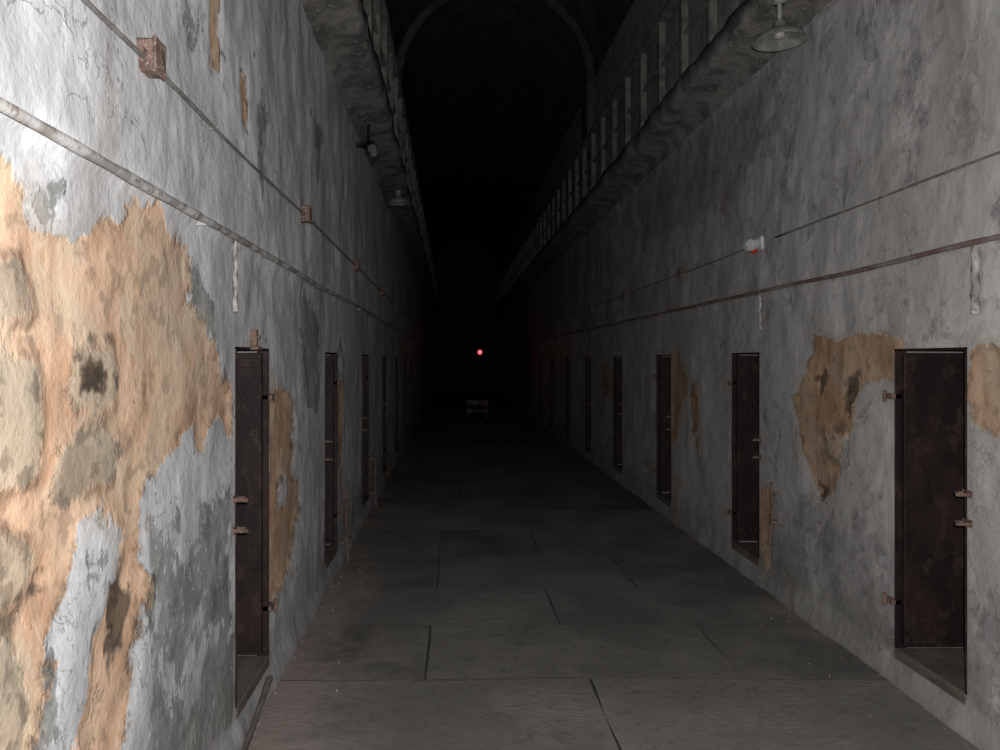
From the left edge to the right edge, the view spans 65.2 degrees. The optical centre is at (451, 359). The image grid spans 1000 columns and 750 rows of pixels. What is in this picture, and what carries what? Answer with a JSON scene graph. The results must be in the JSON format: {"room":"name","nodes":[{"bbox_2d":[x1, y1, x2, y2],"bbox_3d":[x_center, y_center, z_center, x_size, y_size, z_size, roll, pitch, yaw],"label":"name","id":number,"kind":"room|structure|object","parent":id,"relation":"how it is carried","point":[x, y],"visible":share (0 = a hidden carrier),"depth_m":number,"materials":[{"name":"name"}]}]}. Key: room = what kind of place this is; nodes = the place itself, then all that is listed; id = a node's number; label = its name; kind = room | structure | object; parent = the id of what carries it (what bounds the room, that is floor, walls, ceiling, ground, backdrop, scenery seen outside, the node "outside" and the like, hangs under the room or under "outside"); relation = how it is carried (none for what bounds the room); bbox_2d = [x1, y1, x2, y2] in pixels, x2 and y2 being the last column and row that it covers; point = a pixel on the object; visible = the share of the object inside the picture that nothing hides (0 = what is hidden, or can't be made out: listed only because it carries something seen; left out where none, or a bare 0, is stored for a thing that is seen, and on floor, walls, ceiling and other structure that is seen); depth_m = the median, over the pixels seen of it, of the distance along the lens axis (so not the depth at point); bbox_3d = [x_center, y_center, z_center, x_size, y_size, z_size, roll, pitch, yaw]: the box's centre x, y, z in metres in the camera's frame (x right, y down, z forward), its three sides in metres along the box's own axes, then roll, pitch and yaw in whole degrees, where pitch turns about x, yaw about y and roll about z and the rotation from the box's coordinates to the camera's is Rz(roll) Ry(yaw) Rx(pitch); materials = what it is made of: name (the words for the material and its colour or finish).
{"room":"prison interior","nodes":[
{"label":"prison interior","id":0,"kind":"room"},
{"bbox_2d":[0,0,433,749],"bbox_3d":[-1.144,-1.350,17.500,0.592,5.900,41.000,0,0,0],"label":"wall","id":1,"kind":"structure","parent":0,"point":[120,332],"depth_m":2.44,"materials":[{"name":"paint"}]},
{"bbox_2d":[136,35,166,80],"bbox_3d":[-0.848,-0.840,2.170,0.085,0.100,0.130,0,0,0],"label":"junction box","id":2,"kind":"object","parent":1,"relation":"attached to","point":[153,49],"visible":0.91,"depth_m":2.14,"materials":[{"name":"brown metal"}]},
{"bbox_2d":[0,97,429,347],"bbox_3d":[-0.862,-0.481,13.480,0.056,0.052,32.940,0,0,0],"label":"pipe","id":3,"kind":"object","parent":1,"relation":"attached to","point":[7,108],"visible":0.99,"depth_m":2.09,"materials":[{"name":"grey metal"}]},
{"bbox_2d":[232,240,237,311],"bbox_3d":[-0.864,-0.337,3.110,0.024,0.289,0.031,0,0,0],"label":"drip","id":4,"kind":"object","parent":1,"relation":"attached to","point":[235,243],"visible":0.97,"depth_m":3.10,"materials":[{"name":"white paint"}]},
{"bbox_2d":[235,656,268,719],"bbox_3d":[-1.131,1.453,3.485,0.498,0.054,0.570,0,0,0],"label":"door sill","id":5,"kind":"structure","parent":1,"relation":"attached to","point":[250,669],"depth_m":3.54,"materials":[{"name":"stone"}]},
{"bbox_2d":[81,0,426,334],"bbox_3d":[-0.861,-0.829,13.410,0.058,0.033,32.800,0,0,0],"label":"cable","id":6,"kind":"object","parent":1,"relation":"attached to","point":[87,3],"visible":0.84,"depth_m":2.58,"materials":[{"name":"metal"}]},
{"bbox_2d":[232,347,277,707],"bbox_3d":[-1.126,0.688,3.495,0.588,1.485,0.670,0,0,0],"label":"door","id":7,"kind":"structure","parent":1,"relation":"in","point":[250,499],"depth_m":3.73,"materials":[{"name":"metal"}]},
{"bbox_2d":[249,329,261,349],"bbox_3d":[-0.875,-0.090,3.460,0.050,0.090,0.080,0,0,0],"label":"iron latch","id":8,"kind":"object","parent":1,"relation":"attached to","point":[254,336],"visible":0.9,"depth_m":3.44,"materials":[{"name":"brown metal"}]},
{"bbox_2d":[300,204,311,223],"bbox_3d":[-0.848,-0.835,4.470,0.085,0.100,0.130,0,0,0],"label":"junction box","id":9,"kind":"object","parent":1,"relation":"attached to","point":[306,217],"visible":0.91,"depth_m":4.43,"materials":[{"name":"brown metal"}]},
{"bbox_2d":[325,545,337,570],"bbox_3d":[-1.131,1.453,5.745,0.498,0.054,0.570,0,0,0],"label":"door sill","id":10,"kind":"structure","parent":1,"relation":"attached to","point":[331,550],"depth_m":5.80,"materials":[{"name":"stone"}]},
{"bbox_2d":[324,352,341,563],"bbox_3d":[-1.126,0.688,5.755,0.588,1.485,0.670,0,0,0],"label":"door","id":11,"kind":"structure","parent":1,"relation":"in","point":[332,514],"depth_m":5.99,"materials":[{"name":"metal"}]},
{"bbox_2d":[340,486,351,560],"bbox_3d":[-0.832,1.300,6.183,0.130,0.601,0.072,0,0,40],"label":"door lever","id":12,"kind":"object","parent":1,"relation":"attached to","point":[345,495],"visible":1,"depth_m":6.19,"materials":[{"name":"brown metal"}]},
{"bbox_2d":[353,259,360,270],"bbox_3d":[-0.848,-0.830,6.850,0.085,0.100,0.130,0,0,0],"label":"junction box","id":13,"kind":"object","parent":1,"relation":"attached to","point":[356,267],"visible":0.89,"depth_m":6.82,"materials":[{"name":"brown metal"}]},
{"bbox_2d":[362,494,368,507],"bbox_3d":[-1.131,1.453,8.005,0.498,0.054,0.570,0,0,0],"label":"door sill","id":14,"kind":"structure","parent":1,"relation":"attached to","point":[365,496],"depth_m":8.05,"materials":[{"name":"stone"}]},
{"bbox_2d":[361,354,371,503],"bbox_3d":[-1.126,0.688,8.015,0.588,1.485,0.670,0,0,0],"label":"door","id":15,"kind":"structure","parent":1,"relation":"in","point":[365,358],"depth_m":8.24,"materials":[{"name":"metal"}]},
{"bbox_2d":[301,0,440,317],"bbox_3d":[-0.731,-2.191,17.500,0.364,0.282,41.000,0,0,0],"label":"gallery ledge","id":16,"kind":"object","parent":1,"relation":"attached to","point":[340,28],"visible":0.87,"depth_m":6.40,"materials":[{"name":"grey concrete"}]},
{"bbox_2d":[356,124,377,156],"bbox_3d":[-0.789,-2.026,7.071,0.221,0.328,0.264,0,0,0],"label":"floodlights","id":17,"kind":"object","parent":16,"relation":"attached to","point":[369,145],"visible":0.9,"depth_m":7.07,"materials":[{"name":"metal"}]},
{"bbox_2d":[387,190,409,205],"bbox_3d":[-0.680,-2.072,9.900,0.286,0.176,0.286,0,0,0],"label":"pendant lamp","id":18,"kind":"object","parent":16,"relation":"hanging from","point":[397,200],"visible":0.99,"depth_m":9.87,"materials":[{"name":"metal"}]},
{"bbox_2d":[362,0,438,300],"bbox_3d":[-0.625,-2.730,16.550,0.090,0.860,38.900,0,0,0],"label":"gallery railing","id":19,"kind":"object","parent":16,"relation":"on","point":[377,13],"depth_m":8.57,"materials":[{"name":"grey metal"}]},
{"bbox_2d":[370,451,378,505],"bbox_3d":[-0.832,1.300,8.502,0.130,0.601,0.072,0,0,41],"label":"door lever","id":20,"kind":"object","parent":1,"relation":"attached to","point":[374,459],"visible":1,"depth_m":8.51,"materials":[{"name":"metal"}]},
{"bbox_2d":[380,287,384,295],"bbox_3d":[-0.848,-0.825,9.400,0.085,0.100,0.130,0,0,0],"label":"junction box","id":21,"kind":"object","parent":1,"relation":"attached to","point":[382,292],"visible":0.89,"depth_m":9.37,"materials":[{"name":"brown metal"}]},
{"bbox_2d":[382,356,388,471],"bbox_3d":[-1.126,0.688,10.275,0.589,1.485,0.670,0,0,0],"label":"door","id":22,"kind":"structure","parent":1,"relation":"in","point":[385,448],"depth_m":10.51,"materials":[{"name":"metal"}]},
{"bbox_2d":[395,356,399,450],"bbox_3d":[-1.126,0.688,12.535,0.589,1.485,0.670,0,0,0],"label":"door","id":23,"kind":"structure","parent":1,"relation":"in","point":[396,358],"depth_m":12.79,"materials":[{"name":"metal"}]},
{"bbox_2d":[404,357,407,433],"bbox_3d":[-1.126,0.688,14.795,0.588,1.485,0.670,0,0,0],"label":"door","id":24,"kind":"structure","parent":1,"relation":"in","point":[405,369],"depth_m":15.06,"materials":[{"name":"metal"}]},
{"bbox_2d":[410,357,413,423],"bbox_3d":[-1.126,0.688,17.055,0.589,1.485,0.670,0,0,0],"label":"door","id":25,"kind":"structure","parent":1,"relation":"in","point":[411,386],"depth_m":17.32,"materials":[{"name":"metal"}]},
{"bbox_2d":[415,358,417,416],"bbox_3d":[-1.126,0.688,19.315,0.589,1.485,0.670,0,0,0],"label":"door","id":26,"kind":"structure","parent":1,"relation":"in","point":[416,383],"depth_m":19.58,"materials":[{"name":"metal"}]},
{"bbox_2d":[419,358,421,411],"bbox_3d":[-1.126,0.688,21.575,0.588,1.485,0.670,0,0,0],"label":"door","id":27,"kind":"structure","parent":1,"relation":"in","point":[419,358],"depth_m":21.28,"materials":[{"name":"metal"}]},
{"bbox_2d":[425,358,426,401],"bbox_3d":[-1.126,0.688,26.095,0.588,1.485,0.670,0,0,0],"label":"door","id":28,"kind":"structure","parent":1,"relation":"in","point":[425,358],"depth_m":26.36,"materials":[{"name":"metal"}]},
{"bbox_2d":[427,358,428,398],"bbox_3d":[-1.126,0.688,28.355,0.588,1.485,0.670,0,0,0],"label":"door","id":29,"kind":"structure","parent":1,"relation":"in","point":[427,358],"depth_m":28.62,"materials":[{"name":"metal"}]},
{"bbox_2d":[429,359,429,395],"bbox_3d":[-1.126,0.688,30.615,0.588,1.485,0.670,0,0,0],"label":"door","id":30,"kind":"structure","parent":1,"relation":"in","point":[429,359],"depth_m":30.88,"materials":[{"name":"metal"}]},
{"bbox_2d":[432,359,432,390],"bbox_3d":[-1.126,0.688,35.135,0.588,1.485,0.670,0,0,0],"label":"door","id":31,"kind":"structure","parent":1,"relation":"in","point":[432,359],"depth_m":35.41,"materials":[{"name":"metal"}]},
{"bbox_2d":[434,240,496,392],"bbox_3d":[0.655,-2.117,38.000,3.130,7.495,0.001,0,0,0],"label":"wall","id":32,"kind":"structure","parent":0,"point":[466,270],"depth_m":38.00,"materials":[{"name":"paint"}]},
{"bbox_2d":[386,0,634,269],"bbox_3d":[0.655,-4.527,17.500,3.110,2.655,41.000,0,0,0],"label":"ceiling","id":33,"kind":"structure","parent":0,"point":[493,90],"depth_m":15.71,"materials":[{"name":"paint"}]},
{"bbox_2d":[248,393,979,749],"bbox_3d":[0.655,1.611,17.507,3.140,0.038,41.023,0,0,0],"label":"floor","id":34,"kind":"structure","parent":0,"point":[513,594],"depth_m":4.47,"materials":[{"name":"concrete"}]},
{"bbox_2d":[241,675,272,749],"bbox_3d":[-0.839,1.528,3.311,0.032,0.136,0.625,0,0,-1],"label":"wood strip","id":35,"kind":"object","parent":34,"relation":"on","point":[269,678],"visible":1,"depth_m":3.38,"materials":[{"name":"wood"}]},
{"bbox_2d":[467,400,487,418],"bbox_3d":[0.700,1.350,21.499,0.600,0.515,0.404,0,0,0],"label":"barricade","id":36,"kind":"object","parent":34,"relation":"on","point":[469,402],"visible":1,"depth_m":21.45,"materials":[{"name":"grey wood"}]},
{"bbox_2d":[475,349,484,419],"bbox_3d":[0.750,0.650,21.000,0.277,1.900,0.277,0,0,0],"label":"stand","id":37,"kind":"object","parent":34,"relation":"on","point":[479,351],"visible":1,"depth_m":20.99,"materials":[{"name":"metal"}]},
{"bbox_2d":[254,569,965,744],"bbox_3d":[0.655,1.596,4.268,3.018,0.011,3.339,0,0,0],"label":"chips","id":38,"kind":"object","parent":34,"relation":"on","point":[359,569],"visible":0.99,"depth_m":4.15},
{"bbox_2d":[496,0,999,749],"bbox_3d":[2.453,-1.350,17.500,0.595,5.900,41.000,0,0,0],"label":"wall","id":39,"kind":"structure","parent":0,"point":[880,98],"depth_m":4.76,"materials":[{"name":"paint"}]},
{"bbox_2d":[500,359,500,390],"bbox_3d":[2.436,0.688,35.110,0.588,1.485,0.640,0,0,0],"label":"door","id":40,"kind":"structure","parent":39,"relation":"in","point":[500,359],"depth_m":35.36,"materials":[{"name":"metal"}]},
{"bbox_2d":[503,359,504,393],"bbox_3d":[2.436,0.688,32.860,0.589,1.485,0.640,0,0,0],"label":"door","id":41,"kind":"structure","parent":39,"relation":"in","point":[504,359],"depth_m":33.07,"materials":[{"name":"metal"}]},
{"bbox_2d":[507,359,508,396],"bbox_3d":[2.436,0.688,30.610,0.588,1.485,0.640,0,0,0],"label":"door","id":42,"kind":"structure","parent":39,"relation":"in","point":[507,359],"depth_m":30.33,"materials":[{"name":"metal"}]},
{"bbox_2d":[511,358,512,398],"bbox_3d":[2.436,0.688,28.360,0.589,1.485,0.640,0,0,0],"label":"door","id":43,"kind":"structure","parent":39,"relation":"in","point":[512,358],"depth_m":28.61,"materials":[{"name":"metal"}]},
{"bbox_2d":[516,358,518,401],"bbox_3d":[2.436,0.688,26.110,0.588,1.485,0.640,0,0,0],"label":"door","id":44,"kind":"structure","parent":39,"relation":"in","point":[517,358],"depth_m":26.36,"materials":[{"name":"metal"}]},
{"bbox_2d":[522,358,524,405],"bbox_3d":[2.436,0.688,23.860,0.589,1.485,0.640,0,0,0],"label":"door","id":45,"kind":"structure","parent":39,"relation":"in","point":[523,365],"depth_m":24.09,"materials":[{"name":"metal"}]},
{"bbox_2d":[529,358,532,410],"bbox_3d":[2.436,0.688,21.610,0.589,1.485,0.640,0,0,0],"label":"door","id":46,"kind":"structure","parent":39,"relation":"in","point":[530,365],"depth_m":21.86,"materials":[{"name":"metal"}]},
{"bbox_2d":[538,358,541,416],"bbox_3d":[2.436,0.688,19.360,0.588,1.485,0.640,0,0,0],"label":"door","id":47,"kind":"structure","parent":39,"relation":"in","point":[540,359],"depth_m":19.58,"materials":[{"name":"metal"}]},
{"bbox_2d":[549,357,553,423],"bbox_3d":[2.436,0.688,17.110,0.588,1.485,0.640,0,0,0],"label":"door","id":48,"kind":"structure","parent":39,"relation":"in","point":[552,358],"depth_m":17.33,"materials":[{"name":"metal"}]},
{"bbox_2d":[563,357,569,435],"bbox_3d":[2.436,0.688,14.860,0.588,1.485,0.640,0,0,0],"label":"door","id":49,"kind":"structure","parent":39,"relation":"in","point":[567,359],"depth_m":15.08,"materials":[{"name":"metal"}]},
{"bbox_2d":[583,357,591,445],"bbox_3d":[2.436,0.688,12.610,0.589,1.485,0.640,0,0,0],"label":"door","id":50,"kind":"structure","parent":39,"relation":"in","point":[587,370],"depth_m":12.83,"materials":[{"name":"metal"}]},
{"bbox_2d":[585,446,590,452],"bbox_3d":[2.441,1.453,12.600,0.498,0.054,0.540,0,0,0],"label":"door sill","id":51,"kind":"structure","parent":39,"relation":"attached to","point":[587,448],"depth_m":12.66,"materials":[{"name":"stone"}]},
{"bbox_2d":[610,356,622,464],"bbox_3d":[2.436,0.688,10.360,0.588,1.485,0.640,0,0,0],"label":"door","id":52,"kind":"structure","parent":39,"relation":"in","point":[617,360],"depth_m":10.58,"materials":[{"name":"metal"}]},
{"bbox_2d":[613,465,621,473],"bbox_3d":[2.441,1.453,10.350,0.498,0.054,0.540,0,0,0],"label":"door sill","id":53,"kind":"structure","parent":39,"relation":"attached to","point":[618,468],"depth_m":10.39,"materials":[{"name":"stone"}]},
{"bbox_2d":[622,291,626,297],"bbox_3d":[2.165,-0.820,9.750,0.070,0.090,0.140,0,0,0],"label":"junction box","id":54,"kind":"object","parent":39,"relation":"attached to","point":[624,293],"visible":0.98,"depth_m":9.71,"materials":[{"name":"brown metal"}]},
{"bbox_2d":[511,249,743,337],"bbox_3d":[2.175,-0.815,17.800,0.050,0.031,24.400,0,0,0],"label":"cable","id":55,"kind":"object","parent":39,"relation":"attached to","point":[743,249],"visible":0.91,"depth_m":8.10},
{"bbox_2d":[490,0,831,317],"bbox_3d":[2.041,-2.191,17.500,0.364,0.282,41.000,0,0,0],"label":"gallery ledge","id":56,"kind":"object","parent":39,"relation":"attached to","point":[729,60],"visible":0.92,"depth_m":6.77,"materials":[{"name":"grey concrete"}]},
{"bbox_2d":[493,0,744,304],"bbox_3d":[1.935,-2.730,16.550,0.090,0.860,38.900,0,0,0],"label":"gallery railing","id":57,"kind":"object","parent":56,"relation":"on","point":[522,259],"depth_m":9.27,"materials":[{"name":"grey metal"}]},
{"bbox_2d":[752,0,807,51],"bbox_3d":[1.940,-2.022,4.620,0.306,0.276,0.306,0,0,0],"label":"pendant lamp","id":58,"kind":"object","parent":56,"relation":"hanging from","point":[781,36],"visible":1,"depth_m":4.63,"materials":[{"name":"metal"}]},
{"bbox_2d":[652,355,672,501],"bbox_3d":[2.436,0.688,8.110,0.589,1.485,0.640,0,0,0],"label":"door","id":59,"kind":"structure","parent":39,"relation":"in","point":[663,376],"depth_m":8.33,"materials":[{"name":"metal"}]},
{"bbox_2d":[656,493,670,506],"bbox_3d":[2.441,1.453,8.100,0.498,0.054,0.540,0,0,0],"label":"door sill","id":60,"kind":"structure","parent":39,"relation":"attached to","point":[664,497],"depth_m":8.15,"materials":[{"name":"stone"}]},
{"bbox_2d":[678,268,684,277],"bbox_3d":[2.165,-0.820,7.330,0.070,0.090,0.140,0,0,0],"label":"junction box","id":61,"kind":"object","parent":39,"relation":"attached to","point":[681,271],"visible":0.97,"depth_m":7.29,"materials":[{"name":"brown metal"}]},
{"bbox_2d":[726,352,761,559],"bbox_3d":[2.436,0.688,5.860,0.588,1.485,0.640,0,0,0],"label":"door","id":62,"kind":"structure","parent":39,"relation":"in","point":[746,457],"depth_m":6.08,"materials":[{"name":"metal"}]},
{"bbox_2d":[732,542,759,565],"bbox_3d":[2.441,1.453,5.850,0.498,0.054,0.540,0,0,0],"label":"door sill","id":63,"kind":"structure","parent":39,"relation":"attached to","point":[749,550],"depth_m":5.90,"materials":[{"name":"stone"}]},
{"bbox_2d":[743,235,763,252],"bbox_3d":[2.131,-0.811,5.496,0.139,0.118,0.209,0,0,0],"label":"emergency light","id":64,"kind":"object","parent":39,"relation":"attached to","point":[756,244],"visible":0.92,"depth_m":5.43,"materials":[{"name":"white plastic"}]},
{"bbox_2d":[508,234,999,347],"bbox_3d":[2.173,-0.483,13.480,0.055,0.046,32.940,0,0,0],"label":"pipe","id":65,"kind":"object","parent":39,"relation":"attached to","point":[977,241],"visible":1,"depth_m":4.33,"materials":[{"name":"grey metal"}]},
{"bbox_2d":[758,293,761,329],"bbox_3d":[2.174,-0.347,5.500,0.024,0.269,0.032,0,0,0],"label":"paint streak","id":66,"kind":"object","parent":39,"relation":"attached to","point":[760,296],"visible":0.96,"depth_m":5.49},
{"bbox_2d":[768,482,779,544],"bbox_3d":[2.142,1.030,5.223,0.130,0.421,0.074,0,0,-41],"label":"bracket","id":67,"kind":"object","parent":39,"relation":"attached to","point":[771,515],"visible":1,"depth_m":5.23,"materials":[{"name":"grey metal"}]},
{"bbox_2d":[775,151,999,237],"bbox_3d":[2.175,-0.819,1.110,0.050,0.033,8.200,0,0,0],"label":"cable","id":68,"kind":"object","parent":39,"relation":"attached to","point":[998,152],"visible":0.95,"depth_m":3.75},
{"bbox_2d":[882,347,972,694],"bbox_3d":[2.436,0.688,3.610,0.588,1.485,0.640,0,0,0],"label":"door","id":69,"kind":"structure","parent":39,"relation":"in","point":[931,522],"depth_m":3.83,"materials":[{"name":"metal"}]},
{"bbox_2d":[894,648,966,704],"bbox_3d":[2.441,1.453,3.600,0.498,0.054,0.540,0,0,0],"label":"door sill","id":70,"kind":"structure","parent":39,"relation":"attached to","point":[943,667],"depth_m":3.66,"materials":[{"name":"stone"}]},
{"bbox_2d":[970,244,980,313],"bbox_3d":[2.174,-0.337,3.240,0.038,0.290,0.044,0,0,0],"label":"paint streak","id":71,"kind":"object","parent":39,"relation":"attached to","point":[975,256],"visible":0.99,"depth_m":3.23}
]}

